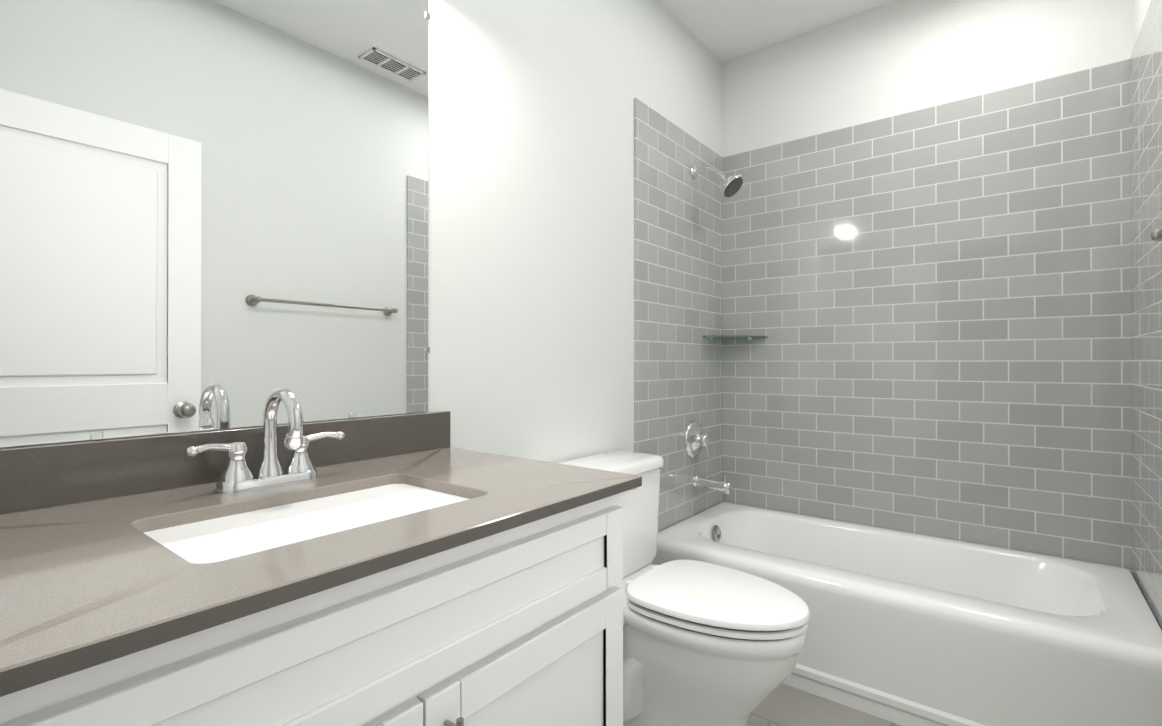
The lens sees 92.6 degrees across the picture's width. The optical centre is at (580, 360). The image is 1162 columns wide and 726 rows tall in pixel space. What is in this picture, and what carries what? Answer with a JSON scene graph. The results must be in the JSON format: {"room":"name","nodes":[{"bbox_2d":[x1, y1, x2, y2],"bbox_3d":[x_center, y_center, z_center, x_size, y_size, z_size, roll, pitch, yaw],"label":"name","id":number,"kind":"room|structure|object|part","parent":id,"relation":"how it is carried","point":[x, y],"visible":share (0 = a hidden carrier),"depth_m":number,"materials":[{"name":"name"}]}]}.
{"room":"bathroom","nodes":[
{"label":"bathroom","id":0,"kind":"room"},
{"bbox_2d":[2,0,721,462],"bbox_3d":[-0.559,-0.213,1.323,0.100,2.673,4.233,0,0,38],"label":"wall","id":1,"kind":"structure","parent":0,"point":[530,226],"depth_m":1.79,"materials":[{"name":"white paint"}]},
{"bbox_2d":[0,0,429,447],"bbox_3d":[-0.680,-0.422,1.081,0.008,1.110,0.922,0,0,38],"label":"mirror","id":2,"kind":"object","parent":1,"relation":"attached to","point":[213,214],"visible":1,"depth_m":1.05,"materials":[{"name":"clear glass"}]},
{"bbox_2d":[634,97,722,532],"bbox_3d":[0.474,0.039,2.543,0.010,2.176,0.835,0,0,38],"label":"wall tile","id":3,"kind":"structure","parent":1,"relation":"attached to","point":[678,287],"depth_m":2.48,"materials":[{"name":"grey tile"}]},
{"bbox_2d":[685,421,709,457],"bbox_3d":[0.558,0.371,2.578,0.078,0.176,0.176,0,0,38],"label":"shower valve","id":4,"kind":"object","parent":3,"relation":"attached to","point":[696,439],"visible":0.98,"depth_m":2.56,"materials":[{"name":"silver metal"}]},
{"bbox_2d":[692,474,731,493],"bbox_3d":[0.608,0.564,2.563,0.175,0.083,0.064,0,0,38],"label":"tub spout","id":5,"kind":"object","parent":3,"relation":"attached to","point":[724,486],"visible":1,"depth_m":2.54,"materials":[{"name":"silver metal"}]},
{"bbox_2d":[690,165,743,198],"bbox_3d":[0.622,-0.823,2.531,0.240,0.181,0.122,0,0,38],"label":"shower head","id":6,"kind":"object","parent":3,"relation":"attached to","point":[732,185],"visible":1,"depth_m":2.49},
{"bbox_2d":[702,335,765,340],"bbox_3d":[0.750,-0.111,2.694,0.235,0.026,0.235,0,0,38],"label":"glass shelf","id":7,"kind":"object","parent":1,"relation":"attached to","point":[748,337],"visible":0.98,"depth_m":2.70,"materials":[{"name":"glass"}]},
{"bbox_2d":[660,0,895,61],"bbox_3d":[0.078,-1.601,0.825,1.724,0.100,4.233,0,0,38],"label":"ceiling","id":8,"kind":"structure","parent":0,"point":[723,30],"depth_m":2.51,"materials":[{"name":"white paint"}]},
{"bbox_2d":[747,683,900,725],"bbox_3d":[0.078,1.172,0.816,1.724,0.100,4.233,0,0,38],"label":"floor","id":9,"kind":"structure","parent":0,"point":[782,704],"depth_m":1.77,"materials":[{"name":"tile"}]},
{"bbox_2d":[0,387,641,725],"bbox_3d":[-0.422,0.585,0.904,0.625,1.074,0.984,0,0,38],"label":"bathroom vanity","id":10,"kind":"object","parent":9,"relation":"on","point":[414,569],"visible":1,"depth_m":0.78,"materials":[{"name":"white wood"}]},
{"bbox_2d":[186,387,344,492],"bbox_3d":[-0.543,0.139,1.002,0.145,0.181,0.272,0,0,38],"label":"faucet","id":11,"kind":"object","parent":10,"relation":"on","point":[300,475],"depth_m":1.00,"materials":[{"name":"silver metal"}]},
{"bbox_3d":[-0.192,0.539,0.719,0.034,0.120,0.080,0,0,38],"label":"handle","id":12,"kind":"part","parent":10,"relation":"part of","materials":[{"name":"silver metal"}]},
{"bbox_2d":[559,451,809,725],"bbox_3d":[0.283,0.730,1.670,0.773,0.790,0.488,0,0,38],"label":"toilet","id":13,"kind":"object","parent":9,"relation":"on","point":[707,644],"visible":0.71,"depth_m":1.51,"materials":[{"name":"white ceramic"}]},
{"bbox_3d":[0.391,0.692,1.585,0.465,0.027,0.362,0,0,38],"label":"seat","id":14,"kind":"part","parent":13,"relation":"part of","materials":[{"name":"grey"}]},
{"bbox_3d":[0.388,0.680,1.587,0.506,0.048,0.390,0,0,38],"label":"seat","id":15,"kind":"part","parent":13,"relation":"part of","materials":[{"name":"white plastic"}]},
{"bbox_2d":[650,502,1161,725],"bbox_3d":[1.086,0.924,2.094,1.500,0.404,0.754,0,0,38],"label":"bathtub","id":16,"kind":"object","parent":9,"relation":"on","point":[904,628],"visible":0.71,"depth_m":1.74,"materials":[{"name":"white ceramic"}]},
{"bbox_2d":[721,0,1132,156],"bbox_3d":[1.358,-0.209,2.443,1.524,2.673,0.100,0,0,38],"label":"wall","id":17,"kind":"structure","parent":0,"point":[896,57],"depth_m":2.36,"materials":[{"name":"white paint"}]},
{"bbox_2d":[723,59,1130,571],"bbox_3d":[1.324,0.039,2.399,1.504,2.176,0.010,0,0,38],"label":"wall tile","id":18,"kind":"structure","parent":17,"relation":"attached to","point":[932,304],"depth_m":2.26,"materials":[{"name":"grey tile"}]},
{"bbox_2d":[1133,0,1150,47],"bbox_3d":[0.716,-0.216,0.317,0.100,2.673,4.233,0,0,38],"label":"wall","id":19,"kind":"structure","parent":0,"point":[1140,8],"depth_m":1.85,"materials":[{"name":"white paint"}]},
{"bbox_2d":[1130,0,1161,629],"bbox_3d":[1.657,0.036,1.598,0.010,2.176,0.855,0,0,38],"label":"wall tile","id":20,"kind":"structure","parent":19,"relation":"attached to","point":[1146,272],"depth_m":1.68,"materials":[{"name":"grey tile"}]},
{"bbox_2d":[1151,228,1161,240],"bbox_3d":[1.073,-0.274,0.922,0.087,0.052,0.738,0,0,38],"label":"towel rail","id":21,"kind":"object","parent":19,"relation":"attached to","point":[1156,234],"visible":1,"depth_m":1.21,"materials":[{"name":"silver metal"}]}
]}

